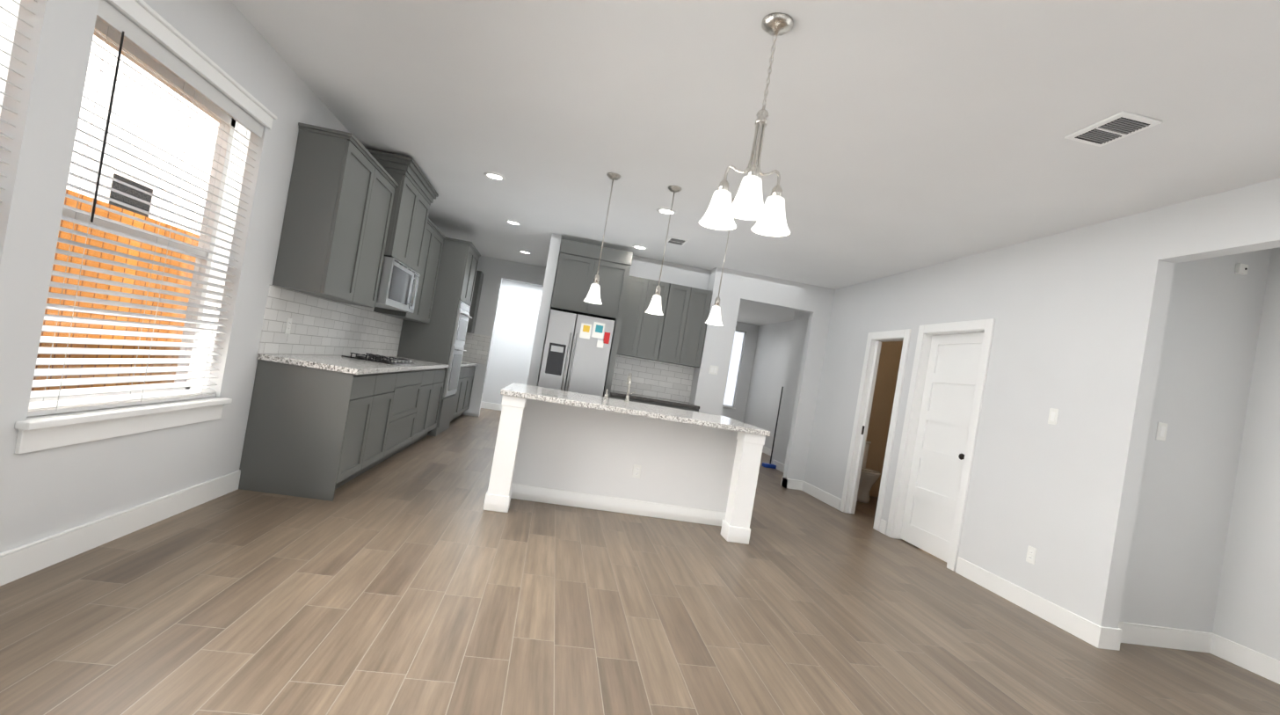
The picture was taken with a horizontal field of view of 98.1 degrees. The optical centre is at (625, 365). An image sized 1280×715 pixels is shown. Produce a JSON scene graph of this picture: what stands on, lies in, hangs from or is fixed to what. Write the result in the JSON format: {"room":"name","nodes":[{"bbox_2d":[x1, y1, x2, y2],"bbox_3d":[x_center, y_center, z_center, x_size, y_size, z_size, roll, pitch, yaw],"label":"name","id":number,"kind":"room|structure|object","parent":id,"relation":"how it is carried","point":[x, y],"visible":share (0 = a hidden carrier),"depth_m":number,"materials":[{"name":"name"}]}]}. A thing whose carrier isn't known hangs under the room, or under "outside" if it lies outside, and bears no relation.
{"room":"kitchen","nodes":[
{"label":"kitchen","id":0,"kind":"room"},
{"bbox_2d":[0,0,349,552],"bbox_3d":[-2.468,-0.560,3.403,0.250,2.770,12.620,9,-1,-7],"label":"wall","id":1,"kind":"structure","parent":0,"point":[49,492],"depth_m":2.45,"materials":[{"name":"paint"}]},
{"bbox_2d":[0,0,20,114],"bbox_3d":[-2.226,-0.632,1.317,0.155,1.675,1.240,9,-1,-7],"label":"window","id":2,"kind":"structure","parent":1,"relation":"in","point":[9,19],"depth_m":1.94,"materials":[{"name":"clear glass"}]},
{"bbox_2d":[0,0,37,202],"bbox_3d":[-2.104,-0.615,1.332,0.084,1.665,1.232,9,-1,-7],"label":"window blinds","id":3,"kind":"object","parent":2,"relation":"attached to","point":[2,120],"visible":1,"depth_m":1.92,"materials":[{"name":"white plastic"}]},
{"bbox_2d":[0,469,240,585],"bbox_3d":[-2.198,0.798,0.550,0.016,0.130,6.400,9,-1,-7],"label":"baseboard","id":4,"kind":"structure","parent":1,"relation":"attached to","point":[21,561],"depth_m":2.61,"materials":[{"name":"white wood"}]},
{"bbox_2d":[14,0,277,453],"bbox_3d":[-2.343,-0.620,2.753,0.285,1.888,1.330,9,-1,-7],"label":"window","id":5,"kind":"structure","parent":1,"relation":"in","point":[101,26],"depth_m":2.83,"materials":[{"name":"clear glass"}]},
{"bbox_2d":[26,0,263,416],"bbox_3d":[-2.281,-0.631,2.761,0.084,1.665,1.232,9,-1,-7],"label":"window blinds","id":6,"kind":"object","parent":5,"relation":"attached to","point":[120,23],"visible":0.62,"depth_m":2.59,"materials":[{"name":"white plastic"}]},
{"bbox_2d":[269,122,382,305],"bbox_3d":[-2.172,-1.062,4.083,0.330,1.090,0.607,9,-1,-7],"label":"upper cabinet","id":7,"kind":"object","parent":1,"relation":"attached to","point":[330,200],"depth_m":3.80,"materials":[{"name":"wood"}]},
{"bbox_2d":[322,167,396,312],"bbox_3d":[-2.232,-1.068,4.567,0.330,1.090,0.608,9,-1,-7],"label":"upper cabinet","id":8,"kind":"object","parent":1,"relation":"attached to","point":[386,194],"depth_m":4.71,"materials":[{"name":"wood"}]},
{"bbox_2d":[257,283,490,364],"bbox_3d":[-2.397,-0.316,6.688,0.780,0.530,5.884,9,-1,-7],"label":"backsplash","id":9,"kind":"structure","parent":1,"relation":"attached to","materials":[{"name":"tile"}]},
{"bbox_2d":[378,248,417,312],"bbox_3d":[-2.315,-0.823,5.236,0.412,0.492,0.705,9,-1,-7],"label":"microwave","id":10,"kind":"object","parent":1,"relation":"attached to","point":[398,272],"depth_m":5.18,"materials":[{"name":"metal"}]},
{"bbox_2d":[382,164,421,255],"bbox_3d":[-2.223,-1.380,5.153,0.390,0.760,0.550,9,-1,-7],"label":"upper cabinet","id":11,"kind":"object","parent":1,"relation":"attached to","point":[403,224],"depth_m":5.06,"materials":[{"name":"wood"}]},
{"bbox_2d":[371,220,438,322],"bbox_3d":[-2.430,-1.086,6.161,0.330,1.090,0.625,9,-1,-7],"label":"upper cabinet","id":12,"kind":"object","parent":1,"relation":"attached to","point":[430,242],"depth_m":6.37,"materials":[{"name":"wood"}]},
{"bbox_2d":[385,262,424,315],"bbox_3d":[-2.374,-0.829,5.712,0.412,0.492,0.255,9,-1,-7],"label":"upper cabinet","id":13,"kind":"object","parent":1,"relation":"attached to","point":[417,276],"depth_m":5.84,"materials":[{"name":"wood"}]},
{"bbox_2d":[410,189,431,262],"bbox_3d":[-2.276,-1.385,5.579,0.390,0.760,0.550,9,-1,-7],"label":"upper cabinet","id":14,"kind":"object","parent":1,"relation":"attached to","point":[422,233],"depth_m":5.73,"materials":[{"name":"wood"}]},
{"bbox_2d":[407,231,445,326],"bbox_3d":[-2.492,-1.092,6.662,0.330,1.090,0.625,9,-1,-7],"label":"upper cabinet","id":15,"kind":"object","parent":1,"relation":"attached to","point":[440,238],"depth_m":6.83,"materials":[{"name":"wood"}]},
{"bbox_2d":[283,317,292,334],"bbox_3d":[-2.454,-0.293,4.053,0.009,0.115,0.070,9,-1,-7],"label":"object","id":16,"kind":"structure","parent":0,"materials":[{"name":"white plastic"}]},
{"bbox_2d":[344,146,438,273],"bbox_3d":[-2.215,-1.433,5.370,0.443,0.870,1.090,9,-1,-7],"label":"upper cabinet","id":17,"kind":"object","parent":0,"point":[412,194],"depth_m":5.10,"materials":[{"name":"grey wood"}]},
{"bbox_2d":[462,255,545,416],"bbox_3d":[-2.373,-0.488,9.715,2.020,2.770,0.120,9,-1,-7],"label":"wall","id":18,"kind":"structure","parent":0,"point":[509,306],"depth_m":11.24,"materials":[{"name":"paint"}]},
{"bbox_2d":[470,270,484,333],"bbox_3d":[-2.751,-1.115,9.422,0.498,1.040,0.350,9,-1,-7],"label":"upper cabinet","id":19,"kind":"object","parent":18,"relation":"attached to","point":[480,275],"depth_m":9.31,"materials":[{"name":"wood"}]},
{"bbox_2d":[526,232,561,385],"bbox_3d":[-1.259,-0.315,8.394,0.130,2.770,2.780,9,-1,-7],"label":"wall","id":20,"kind":"structure","parent":0,"point":[554,251],"depth_m":7.02,"materials":[{"name":"paint"}]},
{"bbox_2d":[0,407,1279,714],"bbox_3d":[0.647,1.437,5.265,7.800,0.120,15.700,9,-1,-7],"label":"floor","id":21,"kind":"structure","parent":0,"point":[415,578],"depth_m":2.70,"materials":[{"name":"brown wood"}]},
{"bbox_2d":[238,361,382,501],"bbox_3d":[-2.269,0.437,4.051,0.620,0.880,0.569,9,-1,-7],"label":"base cabinet","id":22,"kind":"object","parent":21,"relation":"on","point":[309,432],"depth_m":3.78,"materials":[{"name":"wood"}]},
{"bbox_2d":[257,354,449,375],"bbox_3d":[-2.344,-0.030,5.370,0.648,0.039,3.250,9,-1,-7],"label":"countertop","id":23,"kind":"structure","parent":22,"relation":"on","point":[331,362],"depth_m":4.13,"materials":[{"name":"white stone"}]},
{"bbox_2d":[340,350,417,364],"bbox_3d":[-2.358,-0.074,5.368,0.450,0.040,0.760,9,-1,-7],"label":"cooktop","id":24,"kind":"object","parent":23,"relation":"in","point":[367,355],"depth_m":5.32,"materials":[{"name":"black metal"}]},
{"bbox_2d":[364,371,399,471],"bbox_3d":[-2.328,0.431,4.520,0.620,0.880,0.621,9,-1,-7],"label":"base cabinet","id":25,"kind":"object","parent":21,"relation":"on","point":[388,391],"depth_m":4.71,"materials":[{"name":"wood"}]},
{"bbox_2d":[385,368,428,458],"bbox_3d":[-2.426,0.422,5.310,0.620,0.880,1.092,9,-1,-7],"label":"base cabinet","id":26,"kind":"object","parent":21,"relation":"on","point":[410,388],"depth_m":5.43,"materials":[{"name":"wood"}]},
{"bbox_2d":[414,368,438,443],"bbox_3d":[-2.525,0.413,6.109,0.620,0.880,0.641,9,-1,-7],"label":"base cabinet","id":27,"kind":"object","parent":21,"relation":"on","point":[425,416],"depth_m":6.30,"materials":[{"name":"wood"}]},
{"bbox_2d":[428,368,445,436],"bbox_3d":[-2.591,0.407,6.642,0.620,0.880,0.676,9,-1,-7],"label":"base cabinet","id":28,"kind":"object","parent":21,"relation":"on","point":[440,382],"depth_m":6.88,"materials":[{"name":"wood"}]},
{"bbox_2d":[396,238,480,436],"bbox_3d":[-2.535,-0.388,7.428,0.665,2.480,0.880,9,-1,-7],"label":"tall cabinet","id":29,"kind":"object","parent":21,"relation":"on","point":[445,341],"depth_m":7.02,"materials":[{"name":"wood"}]},
{"bbox_2d":[452,368,466,420],"bbox_3d":[-2.783,0.389,8.183,0.620,0.880,0.641,9,-1,-7],"label":"base cabinet","id":30,"kind":"object","parent":21,"relation":"on","point":[464,376],"depth_m":8.49,"materials":[{"name":"wood"}]},
{"bbox_2d":[459,364,473,415],"bbox_3d":[-2.851,0.382,8.728,0.620,0.880,0.702,9,-1,-7],"label":"base cabinet","id":31,"kind":"object","parent":21,"relation":"on","point":[466,381],"depth_m":8.99,"materials":[{"name":"wood"}]},
{"bbox_2d":[463,361,477,368],"bbox_3d":[-2.762,-0.070,8.733,0.648,0.039,1.738,9,-1,-7],"label":"countertop","id":32,"kind":"structure","parent":31,"relation":"on","point":[465,363],"depth_m":8.96,"materials":[{"name":"white stone"}]},
{"bbox_2d":[463,364,477,411],"bbox_3d":[-2.918,0.376,9.273,0.620,0.880,0.639,9,-1,-7],"label":"base cabinet","id":33,"kind":"object","parent":21,"relation":"on","point":[472,370],"depth_m":9.47,"materials":[{"name":"wood"}]},
{"bbox_2d":[480,400,501,410],"bbox_3d":[-2.464,0.849,11.263,2.160,0.130,0.016,9,-1,-7],"label":"baseboard","id":34,"kind":"structure","parent":21,"relation":"on","point":[484,404],"depth_m":11.23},
{"bbox_2d":[538,305,615,396],"bbox_3d":[-0.701,0.258,7.117,0.805,1.800,0.625,9,-1,-7],"label":"refrigerator","id":35,"kind":"object","parent":21,"relation":"on","point":[578,349],"depth_m":6.81,"materials":[{"name":"metal"}]},
{"bbox_2d":[550,239,633,411],"bbox_3d":[-0.587,-0.179,7.158,0.905,2.700,0.598,9,-1,-7],"label":"cabinet","id":36,"kind":"object","parent":21,"relation":"on","point":[578,265],"depth_m":6.96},
{"bbox_2d":[483,393,765,544],"bbox_3d":[-0.036,0.814,4.864,2.112,0.878,1.112,9,-1,-7],"label":"kitchen island","id":37,"kind":"object","parent":21,"relation":"on","point":[576,449],"depth_m":4.74,"materials":[{"name":"paint"}]},
{"bbox_2d":[501,383,770,436],"bbox_3d":[0.037,0.359,4.882,2.130,0.040,1.204,9,-1,-7],"label":"island countertop","id":38,"kind":"structure","parent":37,"relation":"on","point":[513,389],"depth_m":4.44,"materials":[{"name":"white stone"}]},
{"bbox_2d":[603,372,636,402],"bbox_3d":[-0.040,0.188,5.298,0.291,0.280,0.179,9,-1,-7],"label":"faucet","id":39,"kind":"object","parent":38,"relation":"on","point":[629,381],"depth_m":5.24,"materials":[{"name":"silver metal"}]},
{"bbox_2d":[604,390,661,406],"bbox_3d":[0.019,0.844,7.234,0.639,0.880,0.620,9,-1,-7],"label":"base cabinet","id":40,"kind":"object","parent":21,"relation":"on","point":[612,396],"depth_m":6.93,"materials":[{"name":"wood"}]},
{"bbox_2d":[608,390,699,407],"bbox_3d":[0.346,0.432,7.266,1.152,0.039,0.628,9,-1,-7],"label":"countertop","id":41,"kind":"structure","parent":40,"relation":"on","point":[623,392],"depth_m":7.01,"materials":[{"name":"grey stone"}]},
{"bbox_2d":[661,400,699,411],"bbox_3d":[0.523,0.928,7.298,0.637,0.880,0.620,9,-1,-7],"label":"base cabinet","id":42,"kind":"object","parent":21,"relation":"on","point":[679,406],"depth_m":7.01,"materials":[{"name":"wood"}]},
{"bbox_2d":[762,386,783,468],"bbox_3d":[2.530,1.025,9.364,0.205,1.380,0.141,9,-1,-7],"label":"broom","id":43,"kind":"object","parent":21,"relation":"on","point":[768,465],"visible":0.98,"depth_m":9.38,"materials":[{"name":"black paint"}]},
{"bbox_2d":[856,440,880,502],"bbox_3d":[3.213,1.422,7.618,0.420,0.790,0.743,9,-1,-7],"label":"toilet","id":44,"kind":"object","parent":21,"relation":"on","point":[869,478],"visible":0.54,"depth_m":7.37,"materials":[{"name":"ceramic"}]},
{"bbox_2d":[628,254,710,290],"bbox_3d":[-0.056,-0.123,7.588,2.050,2.770,0.120,9,-1,-7],"label":"wall","id":45,"kind":"structure","parent":0,"point":[672,272],"depth_m":7.60,"materials":[{"name":"paint"}]},
{"bbox_2d":[551,239,632,323],"bbox_3d":[-0.445,-1.088,7.213,0.900,0.860,0.503,9,-1,-7],"label":"upper cabinet","id":46,"kind":"object","parent":45,"relation":"attached to","point":[578,265],"depth_m":6.97,"materials":[{"name":"wood"}]},
{"bbox_2d":[611,275,654,358],"bbox_3d":[0.100,-0.646,7.378,0.346,1.030,0.320,9,-1,-7],"label":"upper cabinet","id":47,"kind":"object","parent":45,"relation":"attached to","point":[614,338],"depth_m":7.23,"materials":[{"name":"wood"}]},
{"bbox_2d":[605,353,695,402],"bbox_3d":[0.353,0.168,7.577,1.155,0.490,0.008,9,-1,-7],"label":"backsplash","id":48,"kind":"structure","parent":45,"relation":"attached to","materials":[{"name":"tile"}]},
{"bbox_2d":[643,280,675,362],"bbox_3d":[0.353,-0.604,7.410,0.410,1.030,0.320,9,-1,-7],"label":"upper cabinet","id":49,"kind":"object","parent":45,"relation":"attached to","point":[657,338],"depth_m":7.27,"materials":[{"name":"wood"}]},
{"bbox_2d":[664,283,696,365],"bbox_3d":[0.630,-0.558,7.445,0.411,1.030,0.320,9,-1,-7],"label":"upper cabinet","id":50,"kind":"object","parent":45,"relation":"attached to","point":[685,296],"depth_m":7.30,"materials":[{"name":"wood"}]},
{"bbox_2d":[689,266,724,412],"bbox_3d":[0.718,0.027,10.044,0.120,2.770,5.400,9,-1,-7],"label":"wall","id":51,"kind":"structure","parent":0,"point":[700,374],"depth_m":7.37,"materials":[{"name":"paint"}]},
{"bbox_2d":[685,288,712,369],"bbox_3d":[0.883,-0.516,7.477,0.345,1.030,0.320,9,-1,-7],"label":"upper cabinet","id":52,"kind":"object","parent":51,"relation":"attached to","point":[703,296],"depth_m":7.33,"materials":[{"name":"wood"}]},
{"bbox_2d":[721,321,756,421],"bbox_3d":[1.670,0.210,12.946,2.520,2.770,0.120,9,-1,-7],"label":"wall","id":53,"kind":"structure","parent":0,"point":[751,334],"depth_m":13.02,"materials":[{"name":"paint"}]},
{"bbox_2d":[723,329,746,407],"bbox_3d":[2.512,0.052,13.054,0.375,1.800,0.090,9,-1,-7],"label":"sidelight window","id":54,"kind":"structure","parent":53,"relation":"in","point":[734,368],"depth_m":13.09,"materials":[{"name":"grey glass"}]},
{"bbox_2d":[230,0,1279,325],"bbox_3d":[1.119,-1.414,5.290,7.800,0.120,15.700,9,-1,-7],"label":"ceiling","id":55,"kind":"structure","parent":0,"point":[902,135],"depth_m":3.11,"materials":[{"name":"paint"}]},
{"bbox_2d":[483,171,505,180],"bbox_3d":[-1.192,-1.731,5.080,0.196,0.012,0.196,9,-1,-7],"label":"recessed light","id":56,"kind":"object","parent":55,"relation":"in","point":[493,176],"visible":0.98,"depth_m":5.07,"materials":[{"name":"white"}]},
{"bbox_2d":[505,219,521,225],"bbox_3d":[-1.363,-1.744,6.772,0.196,0.012,0.196,9,-1,-7],"label":"recessed light","id":57,"kind":"object","parent":55,"relation":"in","point":[512,221],"visible":1,"depth_m":6.75,"materials":[{"name":"white"}]},
{"bbox_2d":[518,249,530,254],"bbox_3d":[-1.549,-1.759,8.593,0.196,0.012,0.196,9,-1,-7],"label":"recessed light","id":58,"kind":"object","parent":55,"relation":"in","point":[524,251],"visible":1,"depth_m":8.57,"materials":[{"name":"white plastic"}]},
{"bbox_2d":[583,172,620,304],"bbox_3d":[-0.177,-1.040,4.539,0.152,1.055,0.152,9,-1,-7],"label":"pendant light","id":59,"kind":"object","parent":55,"relation":"hanging from","point":[593,295],"visible":0.98,"depth_m":4.51,"materials":[{"name":"white glass"}]},
{"bbox_2d":[632,244,647,249],"bbox_3d":[0.184,-1.487,6.967,0.196,0.012,0.196,9,-1,-7],"label":"recessed light","id":60,"kind":"object","parent":55,"relation":"in","point":[637,246],"visible":0.96,"depth_m":6.96,"materials":[{"name":"white plastic"}]},
{"bbox_2d":[645,185,682,314],"bbox_3d":[0.327,-0.955,4.603,0.152,1.055,0.152,9,-1,-7],"label":"pendant light","id":61,"kind":"object","parent":55,"relation":"hanging from","point":[654,308],"visible":1,"depth_m":4.58,"materials":[{"name":"white glass"}]},
{"bbox_2d":[656,207,676,214],"bbox_3d":[0.393,-1.467,5.280,0.196,0.012,0.196,9,-1,-7],"label":"recessed light","id":62,"kind":"object","parent":55,"relation":"in","point":[664,210],"visible":0.94,"depth_m":5.26,"materials":[{"name":"white"}]},
{"bbox_2d":[666,236,689,246],"bbox_3d":[0.589,-1.422,6.343,0.220,0.016,0.280,9,-1,-7],"label":"ceiling vent","id":63,"kind":"object","parent":55,"relation":"in","point":[678,241],"visible":1,"depth_m":6.30,"materials":[{"name":"white metal"}]},
{"bbox_2d":[705,197,734,325],"bbox_3d":[0.831,-0.871,4.666,0.152,1.055,0.152,9,-1,-7],"label":"pendant light","id":64,"kind":"object","parent":55,"relation":"hanging from","point":[714,317],"visible":0.77,"depth_m":4.63,"materials":[{"name":"white glass"}]},
{"bbox_2d":[698,12,793,236],"bbox_3d":[0.597,-1.027,2.342,0.384,0.865,0.386,9,-1,-7],"label":"chandelier","id":65,"kind":"object","parent":55,"relation":"hanging from","point":[723,211],"visible":1,"depth_m":2.35,"materials":[{"name":"white glass"}]},
{"bbox_2d":[1064,110,1162,146],"bbox_3d":[2.388,-1.157,2.730,0.215,0.016,0.300,9,-1,-7],"label":"ceiling vent","id":66,"kind":"object","parent":55,"relation":"in","point":[1118,126],"visible":1,"depth_m":2.70,"materials":[{"name":"white metal"}]},
{"bbox_2d":[699,268,835,487],"bbox_3d":[1.866,0.195,7.528,1.560,2.770,0.120,9,-1,-7],"label":"wall","id":67,"kind":"structure","parent":0,"point":[708,393],"depth_m":7.52,"materials":[{"name":"paint"}]},
{"bbox_2d":[708,364,718,374],"bbox_3d":[1.178,0.054,7.376,0.116,0.115,0.010,9,-1,-7],"label":"light switch","id":68,"kind":"object","parent":67,"relation":"attached to","point":[713,369],"visible":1,"depth_m":7.37,"materials":[{"name":"white plastic"}]},
{"bbox_2d":[742,320,792,449],"bbox_3d":[3.187,0.448,11.374,0.140,2.770,3.620,9,-1,-7],"label":"wall","id":69,"kind":"structure","parent":0,"point":[771,360],"depth_m":12.05,"materials":[{"name":"paint"}]},
{"bbox_2d":[762,446,771,455],"bbox_3d":[2.915,1.740,11.355,0.016,0.130,3.380,9,-1,-7],"label":"baseboard","id":70,"kind":"structure","parent":69,"relation":"attached to","point":[765,449],"depth_m":11.37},
{"bbox_2d":[770,310,809,464],"bbox_3d":[2.884,0.375,8.851,0.120,2.770,1.550,9,-1,-7],"label":"wall","id":71,"kind":"structure","parent":0,"point":[796,338],"depth_m":9.33,"materials":[{"name":"paint"}]},
{"bbox_2d":[771,459,801,481],"bbox_3d":[2.610,1.667,8.772,0.016,0.130,1.430,9,-1,-7],"label":"baseboard","id":72,"kind":"structure","parent":71,"relation":"attached to","point":[780,466],"depth_m":9.16,"materials":[{"name":"white wood"}]},
{"bbox_2d":[865,340,903,496],"bbox_3d":[2.869,0.353,6.672,0.004,2.770,2.770,9,-1,-7],"label":"wall","id":73,"kind":"structure","parent":0,"point":[883,395],"depth_m":6.23,"materials":[{"name":"paint"}]},
{"bbox_2d":[803,177,1279,628],"bbox_3d":[3.258,0.385,3.043,0.120,2.770,10.070,9,-1,-7],"label":"wall","id":74,"kind":"structure","parent":0,"point":[1079,315],"depth_m":3.96,"materials":[{"name":"paint"}]},
{"bbox_2d":[798,480,841,509],"bbox_3d":[2.474,1.629,7.051,0.020,0.130,1.010,9,-1,-7],"label":"baseboard","id":75,"kind":"structure","parent":74,"relation":"attached to","point":[834,501],"depth_m":7.02,"materials":[{"name":"white wood"}]},
{"bbox_2d":[848,341,881,513],"bbox_3d":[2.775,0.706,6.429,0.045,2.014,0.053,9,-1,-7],"label":"pocket door","id":76,"kind":"structure","parent":74,"relation":"in","point":[864,428],"depth_m":6.41,"materials":[{"name":"white wood"}]},
{"bbox_2d":[839,328,911,530],"bbox_3d":[2.809,0.668,6.160,0.138,2.120,0.780,9,-1,-7],"label":"door frame","id":77,"kind":"structure","parent":74,"relation":"attached to","point":[898,335],"depth_m":6.45,"materials":[{"name":"white wood"}]},
{"bbox_2d":[886,318,995,571],"bbox_3d":[2.936,0.665,5.154,0.138,2.150,0.966,9,-1,-7],"label":"door frame","id":78,"kind":"structure","parent":74,"relation":"attached to","point":[927,332],"depth_m":5.53,"materials":[{"name":"white wood"}]},
{"bbox_2d":[900,332,983,562],"bbox_3d":[2.939,0.707,5.155,0.109,2.044,0.780,9,-1,-7],"label":"closet door","id":79,"kind":"structure","parent":74,"relation":"in","point":[940,447],"depth_m":5.19,"materials":[{"name":"white wood"}]},
{"bbox_2d":[1025,545,1037,564],"bbox_3d":[2.912,1.355,3.983,0.009,0.115,0.070,9,-1,-7],"label":"outlet","id":80,"kind":"object","parent":74,"relation":"attached to","point":[1031,554],"visible":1,"depth_m":3.98,"materials":[{"name":"white plastic"}]},
{"bbox_2d":[955,556,1111,648],"bbox_3d":[2.861,1.666,4.030,0.036,0.130,1.230,9,-1,-7],"label":"baseboard","id":81,"kind":"structure","parent":74,"relation":"attached to","point":[1100,636],"depth_m":3.84,"materials":[{"name":"white wood"}]},
{"bbox_2d":[1047,407,1059,424],"bbox_3d":[3.076,0.362,3.992,0.010,0.115,0.070,9,-1,-7],"label":"light switch","id":82,"kind":"object","parent":74,"relation":"attached to","point":[1053,416],"visible":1,"depth_m":3.99,"materials":[{"name":"white plastic"}]},
{"bbox_2d":[1119,247,1273,632],"bbox_3d":[3.654,0.456,3.702,0.840,2.770,0.120,9,-1,-7],"label":"wall","id":83,"kind":"structure","parent":0,"point":[1204,554],"depth_m":3.66,"materials":[{"name":"paint"}]},
{"bbox_2d":[1155,421,1167,441],"bbox_3d":[3.495,0.427,3.617,0.070,0.115,0.010,9,-1,-7],"label":"light switch","id":84,"kind":"object","parent":83,"relation":"attached to","point":[1161,431],"visible":1,"depth_m":3.61,"materials":[{"name":"white plastic"}]},
{"bbox_2d":[1111,621,1213,654],"bbox_3d":[3.441,1.758,3.621,0.831,0.130,0.020,9,-1,-7],"label":"baseboard","id":85,"kind":"structure","parent":83,"relation":"attached to","point":[1126,632],"depth_m":3.62,"materials":[{"name":"white wood"}]},
{"bbox_2d":[1234,262,1248,275],"bbox_3d":[4.068,-0.638,3.665,0.065,0.065,0.031,9,-1,-7],"label":"smoke detector","id":86,"kind":"object","parent":83,"relation":"attached to","point":[1241,269],"visible":0.96,"depth_m":3.65,"materials":[{"name":"white plastic"}]},
{"bbox_2d":[1214,247,1279,660],"bbox_3d":[4.497,0.572,0.997,0.120,2.770,5.700,9,-1,-7],"label":"wall","id":87,"kind":"structure","parent":0,"point":[1248,603],"depth_m":3.58,"materials":[{"name":"paint"}]},
{"bbox_2d":[1213,632,1279,683],"bbox_3d":[4.220,1.864,0.932,0.016,0.130,5.550,9,-1,-7],"label":"baseboard","id":88,"kind":"structure","parent":87,"relation":"attached to","point":[1262,665],"depth_m":3.48,"materials":[{"name":"white wood"}]},
{"bbox_3d":[-6.066,0.785,3.869,6.100,0.050,26.000,9,-1,-7],"label":"ground","id":89,"kind":"structure","parent":0,"visible":0},
{"bbox_2d":[30,189,199,391],"bbox_3d":[-4.372,-0.192,2.052,0.150,2.400,14.000,9,-1,-7],"label":"fence","id":90,"kind":"object","parent":89,"relation":"on","point":[97,232],"depth_m":4.99,"materials":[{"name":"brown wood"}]},
{"bbox_2d":[66,34,218,234],"bbox_3d":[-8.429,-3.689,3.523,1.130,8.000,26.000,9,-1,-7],"label":"house","id":91,"kind":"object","parent":89,"relation":"on","point":[134,98],"depth_m":9.92,"materials":[{"name":"white"}]}
]}

